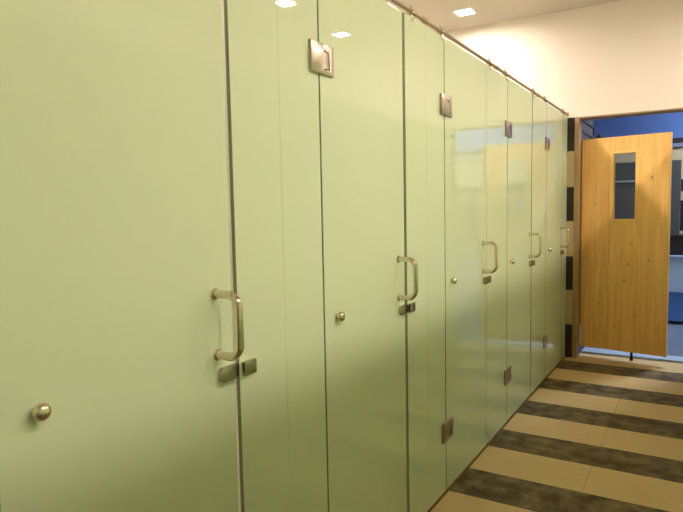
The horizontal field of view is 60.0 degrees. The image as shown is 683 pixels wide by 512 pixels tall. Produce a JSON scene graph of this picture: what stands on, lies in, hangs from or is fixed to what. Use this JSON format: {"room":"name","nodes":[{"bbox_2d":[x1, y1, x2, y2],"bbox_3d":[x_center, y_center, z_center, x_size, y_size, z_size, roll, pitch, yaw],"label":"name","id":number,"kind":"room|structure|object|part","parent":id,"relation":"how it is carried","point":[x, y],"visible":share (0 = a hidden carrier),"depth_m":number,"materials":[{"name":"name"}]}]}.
{"room":"public restroom","nodes":[
{"label":"public restroom","id":0,"kind":"room"},
{"bbox_2d":[221,0,240,511],"bbox_3d":[-0.857,0.160,2.146,1.586,2.170,0.012,2,5,31],"label":"wall","id":1,"kind":"structure","parent":0,"point":[222,1],"depth_m":1.80,"materials":[{"name":"white"}]},
{"bbox_2d":[402,88,406,472],"bbox_3d":[-0.306,0.076,3.052,1.586,2.170,0.012,2,5,31],"label":"wall","id":2,"kind":"structure","parent":0,"point":[402,88],"depth_m":2.69,"materials":[{"name":"white"}]},
{"bbox_2d":[384,0,619,32],"bbox_3d":[1.881,-2.019,3.073,5.400,0.060,9.900,2,5,31],"label":"ceiling","id":3,"kind":"structure","parent":0,"point":[438,12],"depth_m":5.13,"materials":[{"name":"paint"}]},
{"bbox_2d":[453,7,476,16],"bbox_3d":[1.081,-2.137,5.176,0.164,0.012,0.164,2,5,31],"label":"recessed light","id":4,"kind":"object","parent":3,"relation":"in","point":[465,11],"visible":1,"depth_m":5.17,"materials":[{"name":"white"}]},
{"bbox_2d":[431,324,682,511],"bbox_3d":[1.941,1.130,3.326,5.200,0.060,9.700,2,5,31],"label":"floor","id":5,"kind":"structure","parent":0,"point":[602,432],"depth_m":3.42,"materials":[{"name":"tile"}]},
{"bbox_2d":[668,255,682,324],"bbox_3d":[4.248,0.379,6.814,2.940,0.790,0.610,2,5,31],"label":"base cabinet","id":6,"kind":"object","parent":5,"relation":"on","point":[675,298],"depth_m":6.75,"materials":[{"name":"blue laminate"}]},
{"bbox_3d":[4.252,0.566,6.829,2.900,0.335,0.550,2,5,31],"label":"panel","id":7,"kind":"part","parent":6,"relation":"part of","materials":[{"name":"blue laminate"}]},
{"bbox_3d":[4.241,0.205,6.794,2.900,0.390,0.565,2,5,31],"label":"panel","id":8,"kind":"part","parent":6,"relation":"part of","materials":[{"name":"grey laminate"}]},
{"bbox_2d":[669,255,682,257],"bbox_3d":[4.238,-0.002,6.779,2.940,0.025,0.600,2,5,31],"label":"countertop","id":9,"kind":"structure","parent":6,"relation":"on","point":[671,256],"depth_m":6.72,"materials":[{"name":"white"}]},
{"bbox_2d":[670,234,682,254],"bbox_3d":[4.113,-0.133,6.856,2.420,0.228,0.418,2,5,31],"label":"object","id":10,"kind":"structure","parent":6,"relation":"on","point":[676,241],"depth_m":6.78,"materials":[{"name":"black laminate"}]},
{"bbox_2d":[670,160,681,234],"bbox_3d":[3.470,-0.682,7.038,0.985,0.860,0.108,2,5,31],"label":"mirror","id":11,"kind":"object","parent":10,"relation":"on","point":[676,164],"visible":0.2,"depth_m":6.77,"materials":[{"name":"mirror"}]},
{"bbox_2d":[444,0,682,117],"bbox_3d":[2.518,-1.687,5.012,4.500,0.937,0.160,2,5,31],"label":"wall","id":12,"kind":"structure","parent":0,"point":[622,56],"depth_m":5.11,"materials":[{"name":"white paint"}]},
{"bbox_2d":[389,0,568,116],"bbox_3d":[0.579,-1.039,2.913,0.036,0.070,5.526,2,5,31],"label":"support rail","id":13,"kind":"object","parent":12,"relation":"attached to","point":[410,11],"visible":0.79,"depth_m":2.94,"materials":[{"name":"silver metal"}]},
{"bbox_2d":[565,118,574,357],"bbox_3d":[2.547,-0.143,5.136,4.500,2.163,0.160,2,5,31],"label":"tiled wall","id":14,"kind":"structure","parent":0,"point":[571,121],"depth_m":5.33,"materials":[{"name":"tile"}]},
{"bbox_2d":[427,356,565,511],"bbox_3d":[0.622,1.138,3.087,0.022,0.012,5.526,2,5,31],"label":"trim","id":15,"kind":"structure","parent":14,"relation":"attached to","point":[553,369],"depth_m":3.45,"materials":[{"name":"metal"}]},
{"bbox_2d":[0,0,243,511],"bbox_3d":[-0.408,0.211,1.266,0.099,2.163,0.628,2,5,30],"label":"door","id":16,"kind":"structure","parent":15,"relation":"on","point":[118,369],"depth_m":1.22,"materials":[{"name":"green glass"}]},
{"bbox_3d":[-0.547,0.285,1.079,0.027,0.034,0.034,2,5,30],"label":"knob","id":17,"kind":"part","parent":16,"relation":"part of","materials":[{"name":"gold metal"}]},
{"bbox_3d":[-0.279,0.174,1.472,0.086,0.177,0.021,2,5,30],"label":"pull handle","id":18,"kind":"part","parent":16,"relation":"part of","materials":[{"name":"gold metal"}]},
{"bbox_2d":[224,0,328,511],"bbox_3d":[-0.153,0.168,1.748,0.025,2.163,0.458,2,5,31],"label":"fixed glass panel","id":19,"kind":"object","parent":15,"relation":"on","point":[275,58],"visible":0.98,"depth_m":1.69,"materials":[{"name":"green"}]},
{"bbox_3d":[-0.248,0.297,1.587,0.013,0.038,0.050,2,5,31],"label":"strike plate","id":20,"kind":"part","parent":19,"relation":"part of","materials":[{"name":"silver metal"}]},
{"bbox_3d":[-0.070,-0.616,1.836,0.012,0.093,0.099,2,5,31],"label":"hinge plate","id":21,"kind":"part","parent":19,"relation":"part of","materials":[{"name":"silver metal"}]},
{"bbox_2d":[317,0,417,511],"bbox_3d":[0.137,0.129,2.162,0.099,2.163,0.628,2,5,30],"label":"door","id":22,"kind":"structure","parent":15,"relation":"on","point":[365,308],"depth_m":2.13,"materials":[{"name":"green glass"}]},
{"bbox_3d":[-0.002,0.202,1.976,0.027,0.034,0.034,2,5,30],"label":"knob","id":23,"kind":"part","parent":22,"relation":"part of","materials":[{"name":"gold metal"}]},
{"bbox_3d":[0.267,0.091,2.368,0.086,0.177,0.021,2,5,30],"label":"pull handle","id":24,"kind":"part","parent":22,"relation":"part of","materials":[{"name":"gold metal"}]},
{"bbox_2d":[402,12,450,511],"bbox_3d":[0.393,0.085,2.648,0.025,2.163,0.470,2,5,31],"label":"fixed glass panel","id":25,"kind":"object","parent":15,"relation":"on","point":[425,103],"visible":0.98,"depth_m":2.60,"materials":[{"name":"green"}]},
{"bbox_3d":[0.295,0.215,2.479,0.013,0.038,0.050,2,5,31],"label":"strike plate","id":26,"kind":"part","parent":25,"relation":"part of","materials":[{"name":"silver metal"}]},
{"bbox_3d":[0.479,-0.699,2.741,0.012,0.093,0.099,2,5,31],"label":"hinge plate","id":27,"kind":"part","parent":25,"relation":"part of","materials":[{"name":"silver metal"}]},
{"bbox_3d":[0.509,0.849,2.866,0.012,0.093,0.099,2,5,31],"label":"hinge plate","id":28,"kind":"part","parent":25,"relation":"part of","materials":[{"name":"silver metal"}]},
{"bbox_2d":[444,38,497,488],"bbox_3d":[0.690,0.046,3.064,0.099,2.163,0.628,2,5,31],"label":"door","id":29,"kind":"structure","parent":15,"relation":"on","point":[466,279],"depth_m":3.04,"materials":[{"name":"green glass"}]},
{"bbox_3d":[0.549,0.119,2.880,0.027,0.034,0.034,2,5,31],"label":"knob","id":30,"kind":"part","parent":29,"relation":"part of","materials":[{"name":"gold metal"}]},
{"bbox_3d":[0.823,0.008,3.268,0.086,0.177,0.021,2,5,31],"label":"pull handle","id":31,"kind":"part","parent":29,"relation":"part of","materials":[{"name":"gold metal"}]},
{"bbox_2d":[486,65,510,443],"bbox_3d":[0.941,0.002,3.550,0.025,2.163,0.462,2,5,31],"label":"fixed glass panel","id":32,"kind":"object","parent":15,"relation":"on","point":[498,128],"visible":0.91,"depth_m":3.52,"materials":[{"name":"green glass"}]},
{"bbox_3d":[1.055,0.766,3.764,0.012,0.093,0.099,2,5,31],"label":"hinge plate","id":33,"kind":"part","parent":32,"relation":"part of","materials":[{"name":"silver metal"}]},
{"bbox_3d":[1.026,-0.782,3.640,0.012,0.093,0.099,2,5,31],"label":"hinge plate","id":34,"kind":"part","parent":32,"relation":"part of","materials":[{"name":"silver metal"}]},
{"bbox_2d":[506,78,541,420],"bbox_3d":[1.235,-0.037,3.965,0.099,2.163,0.628,2,5,31],"label":"door","id":35,"kind":"structure","parent":15,"relation":"on","point":[519,100],"depth_m":3.96,"materials":[{"name":"green glass"}]},
{"bbox_3d":[1.366,-0.075,4.169,0.086,0.177,0.021,2,5,31],"label":"pull handle","id":36,"kind":"part","parent":35,"relation":"part of","materials":[{"name":"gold metal"}]},
{"bbox_2d":[530,94,548,393],"bbox_3d":[1.495,-0.082,4.462,0.025,2.163,0.494,2,5,31],"label":"fixed glass panel","id":37,"kind":"object","parent":15,"relation":"on","point":[540,143],"visible":0.94,"depth_m":4.42,"materials":[{"name":"green glass"}]},
{"bbox_3d":[1.617,0.681,4.690,0.012,0.093,0.099,2,5,31],"label":"hinge plate","id":38,"kind":"part","parent":37,"relation":"part of","materials":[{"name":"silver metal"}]},
{"bbox_3d":[1.587,-0.867,4.565,0.012,0.093,0.099,2,5,31],"label":"hinge plate","id":39,"kind":"part","parent":37,"relation":"part of","materials":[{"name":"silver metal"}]},
{"bbox_2d":[544,104,570,377],"bbox_3d":[1.798,-0.122,4.889,0.099,2.163,0.628,2,5,31],"label":"door","id":40,"kind":"structure","parent":37,"relation":"attached to","point":[554,132],"depth_m":4.89,"materials":[{"name":"green glass"}]},
{"bbox_3d":[1.930,-0.160,5.093,0.086,0.177,0.021,2,5,31],"label":"pull handle","id":41,"kind":"part","parent":40,"relation":"part of","materials":[{"name":"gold metal"}]},
{"bbox_2d":[560,114,567,359],"bbox_3d":[1.981,-0.156,5.262,0.025,2.163,0.199,2,5,31],"label":"glass panel","id":42,"kind":"object","parent":15,"relation":"on","point":[565,119],"visible":0.86,"depth_m":5.26,"materials":[{"name":"green glass"}]},
{"bbox_2d":[572,118,580,357],"bbox_3d":[2.618,-0.135,5.099,1.140,2.151,0.181,2,5,31],"label":"trim","id":43,"kind":"structure","parent":14,"relation":"attached to","point":[577,142],"depth_m":5.32,"materials":[{"name":"brown wood"}]},
{"bbox_2d":[579,132,672,360],"bbox_3d":[2.474,-0.078,5.205,0.734,2.003,0.061,3,6,41],"label":"door","id":44,"kind":"structure","parent":14,"relation":"in","point":[626,201],"depth_m":5.17,"materials":[{"name":"brown wood"}]},
{"bbox_3d":[2.214,0.728,5.479,0.021,0.185,0.004,3,6,41],"label":"pivot plate","id":45,"kind":"part","parent":44,"relation":"part of","materials":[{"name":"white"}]},
{"bbox_3d":[2.471,-0.595,5.157,0.248,0.628,0.060,3,6,41],"label":"window moulding","id":46,"kind":"part","parent":44,"relation":"part of","materials":[{"name":"brown wood"}]},
{"bbox_2d":[575,108,682,120],"bbox_3d":[2.598,-1.213,5.013,1.140,0.012,0.179,2,5,31],"label":"trim","id":47,"kind":"structure","parent":14,"relation":"attached to","point":[675,110],"depth_m":5.05,"materials":[{"name":"brown wood"}]},
{"bbox_2d":[580,120,592,351],"bbox_3d":[2.240,-0.658,5.771,0.292,3.100,0.654,2,5,31],"label":"wall","id":48,"kind":"structure","parent":0,"point":[586,128],"depth_m":5.66,"materials":[{"name":"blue paint"}]},
{"bbox_2d":[578,120,582,354],"bbox_3d":[2.175,-0.153,5.429,0.038,2.151,0.075,2,5,31],"label":"trim","id":49,"kind":"structure","parent":48,"relation":"attached to","point":[581,120],"depth_m":5.41,"materials":[{"name":"brown"}]},
{"bbox_2d":[583,121,594,138],"bbox_3d":[2.365,-1.208,5.656,0.012,0.121,0.644,2,5,31],"label":"trim","id":50,"kind":"structure","parent":48,"relation":"attached to","point":[586,122],"depth_m":5.70,"materials":[{"name":"black metal"}]},
{"bbox_2d":[581,347,682,361],"bbox_3d":[2.764,0.912,5.421,1.030,0.008,0.185,2,5,31],"label":"threshold","id":51,"kind":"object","parent":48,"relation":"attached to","point":[586,349],"depth_m":5.44,"materials":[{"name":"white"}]},
{"bbox_2d":[593,112,682,138],"bbox_3d":[4.374,-1.913,7.202,5.400,0.910,0.100,2,5,31],"label":"wall","id":52,"kind":"structure","parent":0,"point":[668,122],"depth_m":7.51,"materials":[{"name":"blue paint"}]},
{"bbox_2d":[672,147,682,233],"bbox_3d":[4.405,-0.313,7.330,5.400,2.080,0.100,2,5,31],"label":"tiled wall","id":53,"kind":"structure","parent":0,"point":[677,152],"depth_m":7.34,"materials":[{"name":"tile"}]},
{"bbox_2d":[672,143,682,146],"bbox_3d":[4.377,-1.371,7.232,5.400,0.045,0.130,2,5,31],"label":"trim","id":54,"kind":"structure","parent":53,"relation":"attached to","point":[673,144],"depth_m":7.30,"materials":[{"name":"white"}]},
{"bbox_2d":[672,138,682,142],"bbox_3d":[4.381,-1.426,7.236,5.400,0.065,0.110,2,5,31],"label":"trim","id":55,"kind":"structure","parent":53,"relation":"attached to","point":[674,140],"depth_m":7.31,"materials":[{"name":"black rubber"}]}
]}

